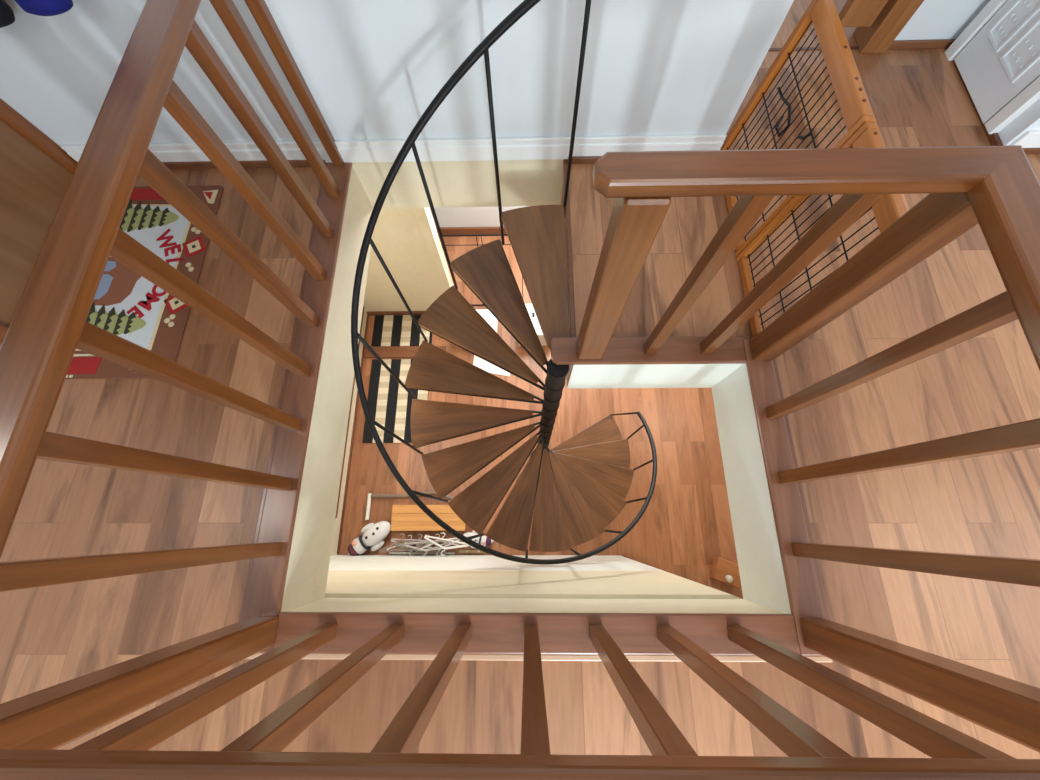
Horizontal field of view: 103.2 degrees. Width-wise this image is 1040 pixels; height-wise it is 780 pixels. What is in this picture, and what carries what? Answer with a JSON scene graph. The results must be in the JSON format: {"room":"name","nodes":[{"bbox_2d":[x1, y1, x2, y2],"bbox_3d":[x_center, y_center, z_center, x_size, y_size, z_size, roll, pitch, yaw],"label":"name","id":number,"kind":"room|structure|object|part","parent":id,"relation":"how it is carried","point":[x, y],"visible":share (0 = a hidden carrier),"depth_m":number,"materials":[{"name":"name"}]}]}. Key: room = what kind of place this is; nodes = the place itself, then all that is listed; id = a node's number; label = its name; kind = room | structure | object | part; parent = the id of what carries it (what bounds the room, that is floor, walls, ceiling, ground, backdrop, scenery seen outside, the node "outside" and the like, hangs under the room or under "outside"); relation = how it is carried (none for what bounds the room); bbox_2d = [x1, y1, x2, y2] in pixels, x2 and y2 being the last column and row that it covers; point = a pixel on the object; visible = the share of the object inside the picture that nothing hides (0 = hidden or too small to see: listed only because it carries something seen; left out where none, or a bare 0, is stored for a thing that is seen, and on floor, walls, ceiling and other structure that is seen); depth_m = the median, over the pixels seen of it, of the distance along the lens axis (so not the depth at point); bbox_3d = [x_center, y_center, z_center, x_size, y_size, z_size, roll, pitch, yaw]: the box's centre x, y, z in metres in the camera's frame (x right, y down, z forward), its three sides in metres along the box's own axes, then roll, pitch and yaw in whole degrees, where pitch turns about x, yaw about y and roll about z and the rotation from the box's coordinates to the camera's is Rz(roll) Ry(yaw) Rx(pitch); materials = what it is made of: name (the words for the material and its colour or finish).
{"room":"stair landing","nodes":[
{"label":"stair landing","id":0,"kind":"room"},
{"bbox_2d":[330,309,366,555],"bbox_3d":[-1.964,0.002,3.506,0.150,2.400,2.990,0,72,1],"label":"wall","id":1,"kind":"structure","parent":0,"point":[334,547],"depth_m":4.44,"materials":[{"name":"beige paint"}]},
{"bbox_2d":[335,306,363,517],"bbox_3d":[-1.863,0.133,4.481,0.015,0.140,2.400,0,72,1],"label":"trim","id":2,"kind":"structure","parent":1,"relation":"attached to","point":[363,306],"depth_m":4.43,"materials":[{"name":"brown wood"}]},
{"bbox_2d":[337,314,368,553],"bbox_3d":[-1.859,0.365,4.631,0.015,0.032,2.750,0,72,1],"label":"baseboard","id":3,"kind":"structure","parent":1,"relation":"attached to","point":[367,320],"depth_m":4.52,"materials":[{"name":"brown wood"}]},
{"bbox_2d":[364,346,446,357],"bbox_3d":[-1.357,-0.451,4.886,0.980,0.030,0.140,0,72,1],"label":"trim","id":4,"kind":"structure","parent":1,"relation":"attached to","point":[382,351],"depth_m":4.87,"materials":[{"name":"brown wood"}]},
{"bbox_2d":[0,0,793,145],"bbox_3d":[-0.716,-1.672,1.037,3.450,2.520,0.120,0,72,1],"label":"wall","id":5,"kind":"structure","parent":0,"point":[371,69],"depth_m":1.75,"materials":[{"name":"white paint"}]},
{"bbox_2d":[0,0,14,27],"bbox_3d":[-1.998,-1.504,1.066,0.283,0.960,0.182,0,72,1],"label":"coat","id":6,"kind":"object","parent":5,"relation":"attached to","point":[7,17],"visible":1,"depth_m":1.49,"materials":[{"name":"black fabric"}]},
{"bbox_2d":[14,0,72,15],"bbox_3d":[-1.691,-1.512,1.041,0.184,0.920,0.182,0,72,1],"label":"coat","id":7,"kind":"object","parent":5,"relation":"attached to","point":[36,7],"visible":1,"depth_m":1.43,"materials":[{"name":"blue fabric"}]},
{"bbox_2d":[162,159,326,168],"bbox_3d":[-1.696,-1.206,2.208,1.325,0.042,0.012,0,72,1],"label":"trim","id":8,"kind":"structure","parent":5,"relation":"attached to","point":[259,163],"depth_m":2.20,"materials":[{"name":"brown wood"}]},
{"bbox_2d":[238,162,351,652],"bbox_3d":[-0.967,-0.135,1.861,0.132,0.022,2.300,0,72,1],"label":"trim","id":9,"kind":"structure","parent":5,"relation":"attached to","point":[266,588],"depth_m":1.75,"materials":[{"name":"brown wood"}]},
{"bbox_2d":[60,134,726,162],"bbox_3d":[-0.663,-1.242,2.140,3.392,0.122,0.022,0,72,1],"label":"baseboard","id":10,"kind":"structure","parent":5,"relation":"attached to","point":[508,148],"depth_m":2.11,"materials":[{"name":"white paint"}]},
{"bbox_2d":[563,159,575,336],"bbox_3d":[0.244,-0.730,2.051,0.024,0.036,1.050,0,72,1],"label":"trim","id":11,"kind":"structure","parent":5,"relation":"attached to","point":[565,161],"depth_m":2.00,"materials":[{"name":"brown wood"}]},
{"bbox_2d":[568,156,601,163],"bbox_3d":[0.642,-1.214,2.167,0.778,0.038,0.014,0,72,1],"label":"trim","id":12,"kind":"structure","parent":5,"relation":"attached to","point":[579,159],"depth_m":2.16,"materials":[{"name":"brown wood"}]},
{"bbox_2d":[363,208,453,310],"bbox_3d":[-1.404,-1.367,3.937,1.270,2.400,0.140,0,72,1],"label":"wall","id":13,"kind":"structure","parent":0,"point":[407,240],"depth_m":4.10,"materials":[{"name":"beige paint"}]},
{"bbox_2d":[366,311,424,314],"bbox_3d":[-1.352,-0.939,5.027,1.030,0.060,0.025,0,72,1],"label":"baseboard","id":14,"kind":"structure","parent":13,"relation":"attached to","point":[367,312],"depth_m":5.01,"materials":[{"name":"brown wood"}]},
{"bbox_2d":[430,206,528,226],"bbox_3d":[0.961,-2.494,4.255,5.000,2.400,0.120,0,72,1],"label":"wall","id":15,"kind":"structure","parent":0,"point":[446,216],"depth_m":5.11,"materials":[{"name":"white paint"}]},
{"bbox_2d":[436,227,506,234],"bbox_3d":[0.982,-2.074,5.317,5.000,0.120,0.025,0,72,1],"label":"baseboard","id":16,"kind":"structure","parent":15,"relation":"attached to","point":[444,230],"depth_m":5.32,"materials":[{"name":"brown wood"}]},
{"bbox_2d":[0,0,1039,758],"bbox_3d":[0.585,0.013,1.992,6.100,0.380,7.600,0,72,1],"label":"floor","id":17,"kind":"structure","parent":0,"point":[988,505],"depth_m":1.73,"materials":[{"name":"laminate"}]},
{"bbox_2d":[65,185,223,378],"bbox_3d":[-1.966,-0.567,2.021,0.803,0.015,1.080,0,72,1],"label":"door mat","id":18,"kind":"object","parent":17,"relation":"on","point":[125,304],"visible":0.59,"depth_m":1.99,"materials":[{"name":"multicoloured fabric"}]},
{"bbox_3d":[-2.028,-0.581,2.025,0.660,0.003,0.814,0,72,1],"label":"panel","id":19,"kind":"part","parent":18,"relation":"part of","materials":[{"name":"fabric"}]},
{"bbox_2d":[0,0,1039,779],"bbox_3d":[0.055,-0.307,1.365,2.106,0.990,2.277,0,72,1],"label":"stair railing","id":20,"kind":"object","parent":17,"relation":"on","point":[995,188],"visible":0.99,"depth_m":0.93,"materials":[{"name":"brown wood"}]},
{"bbox_3d":[-0.953,-0.446,0.934,0.106,0.048,2.277,0,72,1],"label":"handrail","id":21,"kind":"part","parent":20,"relation":"part of","materials":[{"name":"brown wood"}]},
{"bbox_3d":[-0.949,0.742,1.071,0.095,0.942,0.095,0,72,1],"label":"newel post","id":22,"kind":"part","parent":20,"relation":"part of","materials":[{"name":"brown wood"}]},
{"bbox_3d":[0.047,0.584,0.582,2.106,0.048,0.100,0,72,1],"label":"handrail","id":23,"kind":"part","parent":20,"relation":"part of","materials":[{"name":"brown wood"}]},
{"bbox_3d":[0.299,-0.321,1.389,0.108,0.942,0.090,0,72,1],"label":"newel post","id":24,"kind":"part","parent":20,"relation":"part of","materials":[{"name":"brown wood"}]},
{"bbox_3d":[0.632,-0.484,0.915,0.934,0.048,0.092,0,72,1],"label":"handrail","id":25,"kind":"part","parent":20,"relation":"part of","materials":[{"name":"brown wood"}]},
{"bbox_3d":[1.058,-0.318,1.374,0.095,0.942,0.095,0,72,1],"label":"newel post","id":26,"kind":"part","parent":20,"relation":"part of","materials":[{"name":"brown wood"}]},
{"bbox_3d":[1.052,0.730,1.035,0.095,0.942,0.095,0,72,1],"label":"newel post","id":27,"kind":"part","parent":20,"relation":"part of","materials":[{"name":"brown wood"}]},
{"bbox_3d":[1.043,0.048,0.736,0.112,0.048,1.215,0,72,1],"label":"handrail","id":28,"kind":"part","parent":20,"relation":"part of","materials":[{"name":"brown wood"}]},
{"bbox_2d":[273,612,799,654],"bbox_3d":[0.049,0.891,1.510,1.901,0.022,0.132,0,72,1],"label":"trim","id":29,"kind":"structure","parent":17,"relation":"on","point":[424,632],"depth_m":1.50,"materials":[{"name":"brown wood"}]},
{"bbox_2d":[246,653,832,661],"bbox_3d":[0.039,0.965,1.489,2.145,0.012,0.022,0,72,1],"label":"trim","id":30,"kind":"structure","parent":17,"relation":"on","point":[326,656],"depth_m":1.48,"materials":[{"name":"brown wood"}]},
{"bbox_2d":[550,336,746,364],"bbox_3d":[0.569,-0.178,1.845,0.861,0.022,0.127,0,72,1],"label":"trim","id":31,"kind":"structure","parent":17,"relation":"on","point":[676,349],"depth_m":1.83,"materials":[{"name":"brown wood"}]},
{"bbox_2d":[743,339,829,655],"bbox_3d":[1.055,0.360,1.661,0.112,0.022,1.235,0,72,1],"label":"trim","id":32,"kind":"structure","parent":17,"relation":"on","point":[803,592],"depth_m":1.62,"materials":[{"name":"brown wood"}]},
{"bbox_2d":[720,0,908,338],"bbox_3d":[1.110,-0.849,1.686,0.149,0.716,1.098,0,72,1],"label":"gate","id":33,"kind":"object","parent":17,"relation":"on","point":[861,125],"visible":0.67,"depth_m":1.55,"materials":[{"name":"orange wood"}]},
{"bbox_3d":[1.064,-0.956,2.064,0.040,0.040,0.591,1,72,-5],"label":"frame rail","id":34,"kind":"part","parent":33,"relation":"part of","materials":[{"name":"orange wood"}]},
{"bbox_3d":[1.064,-0.432,1.895,0.040,0.040,0.400,1,72,-5],"label":"frame rail","id":35,"kind":"part","parent":33,"relation":"part of","materials":[{"name":"orange wood"}]},
{"bbox_3d":[1.119,-1.156,1.444,0.040,0.063,0.591,1,72,-5],"label":"frame rail","id":36,"kind":"part","parent":33,"relation":"part of","materials":[{"name":"orange wood"}]},
{"bbox_3d":[1.119,-0.632,1.275,0.040,0.063,0.400,1,72,-5],"label":"frame rail","id":37,"kind":"part","parent":33,"relation":"part of","materials":[{"name":"orange wood"}]},
{"bbox_2d":[325,555,731,598],"bbox_3d":[-0.524,1.365,3.038,3.030,2.400,0.108,0,72,1],"label":"wall","id":38,"kind":"structure","parent":0,"point":[361,576],"depth_m":2.39,"materials":[{"name":"white paint"}]},
{"bbox_2d":[338,236,742,598],"bbox_3d":[0.484,0.063,4.752,7.200,0.100,6.000,0,72,1],"label":"floor","id":39,"kind":"structure","parent":0,"point":[686,523],"depth_m":4.45,"materials":[{"name":"laminate"}]},
{"bbox_2d":[347,521,390,555],"bbox_3d":[-1.541,1.517,4.182,0.514,0.176,0.275,-35,75,-10],"label":"plush toy","id":40,"kind":"object","parent":39,"relation":"on","point":[374,534],"visible":0.98,"depth_m":4.14,"materials":[{"name":"white fabric"}]},
{"bbox_3d":[-1.570,1.423,4.243,0.152,0.066,0.066,-35,75,-10],"label":"arm","id":41,"kind":"part","parent":40,"relation":"part of"},
{"bbox_3d":[-1.447,1.583,4.189,0.152,0.066,0.066,-35,75,-10],"label":"arm","id":42,"kind":"part","parent":40,"relation":"part of"},
{"bbox_2d":[362,359,427,442],"bbox_3d":[-1.402,0.111,4.713,0.690,0.014,0.995,0,72,1],"label":"striped mat","id":43,"kind":"object","parent":39,"relation":"on","point":[389,403],"visible":0.6,"depth_m":4.71,"materials":[{"name":"fabric"}]},
{"bbox_2d":[371,315,431,345],"bbox_3d":[-1.417,-0.719,4.982,0.720,0.014,0.410,0,72,1],"label":"striped mat","id":44,"kind":"object","parent":39,"relation":"on","point":[388,330],"visible":0.87,"depth_m":4.97,"materials":[{"name":"fabric"}]},
{"bbox_2d":[387,535,429,550],"bbox_3d":[-1.139,1.569,4.234,0.456,0.019,0.155,-2,72,0],"label":"clothes hanger","id":45,"kind":"object","parent":39,"relation":"on","point":[408,535],"visible":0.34,"depth_m":4.21,"materials":[{"name":"white plastic"}]},
{"bbox_3d":[-0.962,1.556,4.215,0.456,0.019,0.155,3,72,2],"label":"clothes hanger","id":46,"kind":"object","parent":45,"relation":"on","visible":0},
{"bbox_2d":[415,534,458,551],"bbox_3d":[-0.844,1.545,4.196,0.456,0.019,0.155,-5,72,-1],"label":"clothes hanger","id":47,"kind":"object","parent":46,"relation":"on","point":[435,534],"visible":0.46,"depth_m":4.18,"materials":[{"name":"white plastic"}]},
{"bbox_2d":[395,534,438,552],"bbox_3d":[-1.030,1.540,4.180,0.456,0.019,0.155,6,72,3],"label":"clothes hanger","id":48,"kind":"object","parent":47,"relation":"on","point":[396,545],"visible":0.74,"depth_m":4.17,"materials":[{"name":"grey plastic"}]},
{"bbox_2d":[414,541,452,555],"bbox_3d":[-0.908,1.607,4.136,0.456,0.019,0.155,7,72,3],"label":"clothes hanger","id":49,"kind":"object","parent":48,"relation":"on","point":[416,541],"visible":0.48,"depth_m":4.13,"materials":[{"name":"beige plastic"}]},
{"bbox_2d":[416,538,459,555],"bbox_3d":[-0.810,1.581,4.122,0.456,0.019,0.155,-7,72,-1],"label":"clothes hanger","id":50,"kind":"object","parent":49,"relation":"on","point":[449,538],"visible":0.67,"depth_m":4.12,"materials":[{"name":"white plastic"}]},
{"bbox_2d":[390,539,434,555],"bbox_3d":[-1.071,1.573,4.109,0.456,0.019,0.155,2,72,2],"label":"clothes hanger","id":51,"kind":"object","parent":50,"relation":"on","point":[391,539],"visible":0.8,"depth_m":4.12,"materials":[{"name":"grey plastic"}]},
{"bbox_2d":[379,533,424,552],"bbox_3d":[-1.179,1.512,4.110,0.456,0.019,0.155,-8,72,-1],"label":"clothes hanger","id":52,"kind":"object","parent":51,"relation":"on","point":[421,544],"visible":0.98,"depth_m":4.09,"materials":[{"name":"beige plastic"}]},
{"bbox_2d":[420,532,464,550],"bbox_3d":[-0.767,1.494,4.088,0.456,0.019,0.155,-6,72,-1],"label":"clothes hanger","id":53,"kind":"object","parent":52,"relation":"on","point":[442,532],"visible":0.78,"depth_m":4.07,"materials":[{"name":"white plastic"}]},
{"bbox_2d":[404,540,449,556],"bbox_3d":[-0.915,1.568,4.046,0.456,0.019,0.155,-4,72,0],"label":"clothes hanger","id":54,"kind":"object","parent":53,"relation":"on","point":[446,542],"visible":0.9,"depth_m":4.05,"materials":[{"name":"grey plastic"}]},
{"bbox_2d":[424,535,468,555],"bbox_3d":[-0.733,1.541,4.031,0.456,0.019,0.155,9,73,4],"label":"clothes hanger","id":55,"kind":"object","parent":54,"relation":"on","point":[425,536],"visible":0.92,"depth_m":4.04,"materials":[{"name":"white plastic"}]},
{"bbox_2d":[365,490,453,519],"bbox_3d":[-1.126,1.205,4.336,0.993,0.050,0.271,-3,72,0],"label":"frame","id":56,"kind":"object","parent":39,"relation":"on","point":[370,495],"visible":0.84,"depth_m":4.35,"materials":[{"name":"white plastic"}]},
{"bbox_2d":[389,552,454,554],"bbox_3d":[-0.997,1.663,4.198,0.674,0.027,0.026,0,72,1],"label":"rod","id":57,"kind":"object","parent":39,"relation":"on","point":[390,553],"visible":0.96,"depth_m":4.19,"materials":[{"name":"plastic"}]},
{"bbox_2d":[390,505,465,530],"bbox_3d":[-0.938,1.324,4.268,0.760,0.100,0.253,0,72,1],"label":"crate","id":58,"kind":"object","parent":39,"relation":"on","point":[420,521],"visible":0.7,"depth_m":4.22,"materials":[{"name":"orange wood"}]},
{"bbox_2d":[459,550,484,552],"bbox_3d":[-0.477,1.644,4.196,0.280,0.023,0.035,0,72,1],"label":"batten","id":59,"kind":"object","parent":39,"relation":"on","point":[460,551],"visible":0.8,"depth_m":4.19,"materials":[{"name":"brown wood"}]},
{"bbox_2d":[463,530,493,547],"bbox_3d":[-0.432,1.523,4.190,0.327,0.112,0.175,9,73,4],"label":"plush toy","id":60,"kind":"object","parent":39,"relation":"on","point":[483,540],"visible":0.66,"depth_m":4.16,"materials":[{"name":"white fabric"}]},
{"bbox_2d":[438,234,522,305],"bbox_3d":[-0.164,-1.244,4.446,1.186,1.309,0.300,0,72,1],"label":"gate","id":61,"kind":"object","parent":39,"relation":"on","point":[452,235],"visible":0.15,"depth_m":3.84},
{"bbox_2d":[476,309,496,331],"bbox_3d":[-0.489,-0.747,4.849,0.460,0.250,0.320,0,72,1],"label":"storage box","id":62,"kind":"object","parent":39,"relation":"on","point":[486,314],"visible":0.12,"depth_m":4.74,"materials":[{"name":"white plastic"}]},
{"bbox_2d":[473,355,509,375],"bbox_3d":[-0.327,-0.310,4.834,0.470,0.004,0.240,10,73,4],"label":"paper sheet","id":63,"kind":"object","parent":39,"relation":"on","point":[478,362],"visible":0.29,"depth_m":4.82,"materials":[{"name":"white paper"}]},
{"bbox_2d":[351,0,656,564],"bbox_3d":[0.189,0.160,2.689,1.792,3.778,1.792,0,72,1],"label":"spiral staircase","id":64,"kind":"structure","parent":39,"relation":"on","point":[583,482],"depth_m":2.47,"materials":[{"name":"brown wood"}]},
{"bbox_2d":[518,304,546,345],"bbox_3d":[0.180,-0.758,4.812,0.400,0.303,0.400,0,72,1],"label":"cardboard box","id":65,"kind":"object","parent":39,"relation":"on","point":[531,311],"visible":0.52,"depth_m":4.68,"materials":[{"name":"white cardboard"}]},
{"bbox_2d":[710,557,740,587],"bbox_3d":[2.028,1.780,4.020,0.240,0.182,0.210,19,73,7],"label":"box","id":66,"kind":"object","parent":39,"relation":"on","point":[724,571],"visible":0.95,"depth_m":4.00,"materials":[{"name":"brown wood"}]},
{"bbox_3d":[2.008,1.814,3.958,0.068,0.084,0.070,19,73,7],"label":"knob","id":67,"kind":"part","parent":66,"relation":"part of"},
{"bbox_2d":[895,0,989,39],"bbox_3d":[2.288,-2.451,1.230,0.400,2.520,0.120,0,72,1],"label":"wall","id":68,"kind":"structure","parent":0,"point":[934,19],"depth_m":2.28,"materials":[{"name":"white paint"}]},
{"bbox_2d":[768,46,858,50],"bbox_3d":[1.506,-2.002,2.423,0.950,0.004,0.020,0,72,1],"label":"trim","id":69,"kind":"structure","parent":68,"relation":"attached to","point":[851,47],"depth_m":2.42,"materials":[{"name":"brown wood"}]},
{"bbox_2d":[839,0,923,53],"bbox_3d":[1.927,-2.368,1.421,0.350,2.120,0.180,0,72,1],"label":"door","id":70,"kind":"structure","parent":68,"relation":"in","point":[878,23],"depth_m":2.25,"materials":[{"name":"brown wood"}]},
{"bbox_2d":[888,39,955,48],"bbox_3d":[2.311,-2.004,2.389,0.400,0.040,0.018,0,72,1],"label":"baseboard","id":71,"kind":"structure","parent":68,"relation":"attached to","point":[938,43],"depth_m":2.38,"materials":[{"name":"brown wood"}]},
{"bbox_2d":[998,98,1039,145],"bbox_3d":[3.048,-1.703,0.974,1.120,2.520,0.120,0,72,1],"label":"wall","id":72,"kind":"structure","parent":0,"point":[1029,120],"depth_m":2.06,"materials":[{"name":"white paint"}]},
{"bbox_2d":[1009,130,1039,147],"bbox_3d":[3.080,-1.274,2.080,1.100,0.090,0.018,0,72,1],"label":"baseboard","id":73,"kind":"structure","parent":72,"relation":"attached to","point":[1030,139],"depth_m":2.08,"materials":[{"name":"white paint"}]},
{"bbox_2d":[1023,148,1039,153],"bbox_3d":[3.066,-1.252,2.135,1.130,0.032,0.025,0,72,1],"label":"trim","id":74,"kind":"structure","parent":72,"relation":"attached to","point":[1026,150],"depth_m":2.13,"materials":[{"name":"brown wood"}]},
{"bbox_3d":[2.548,-2.133,1.123,0.120,2.520,0.790,0,72,1],"label":"wall","id":75,"kind":"structure","parent":0,"visible":0},
{"bbox_2d":[947,46,1002,145],"bbox_3d":[2.499,-1.631,2.270,0.025,0.030,0.760,0,72,1],"label":"baseboard","id":76,"kind":"structure","parent":75,"relation":"attached to","point":[994,139],"depth_m":2.20,"materials":[{"name":"wood"}]},
{"bbox_2d":[945,0,1039,133],"bbox_3d":[2.469,-1.981,1.269,0.055,2.150,0.650,0,72,1],"label":"door","id":77,"kind":"structure","parent":75,"relation":"in","point":[997,55],"depth_m":2.12,"materials":[{"name":"white paint"}]},
{"bbox_3d":[2.454,-1.983,1.296,0.011,1.740,0.370,0,72,1],"label":"panel moulding","id":78,"kind":"part","parent":77,"relation":"part of","materials":[{"name":"white paint"}]},
{"bbox_3d":[-2.516,0.741,0.293,0.150,2.520,5.170,0,72,1],"label":"wall","id":79,"kind":"structure","parent":0,"visible":0},
{"bbox_2d":[0,98,77,346],"bbox_3d":[-2.402,-1.041,1.055,0.111,2.160,1.070,0,72,1],"label":"door","id":80,"kind":"structure","parent":79,"relation":"in","point":[36,173],"depth_m":1.98,"materials":[{"name":"brown wood"}]}
]}

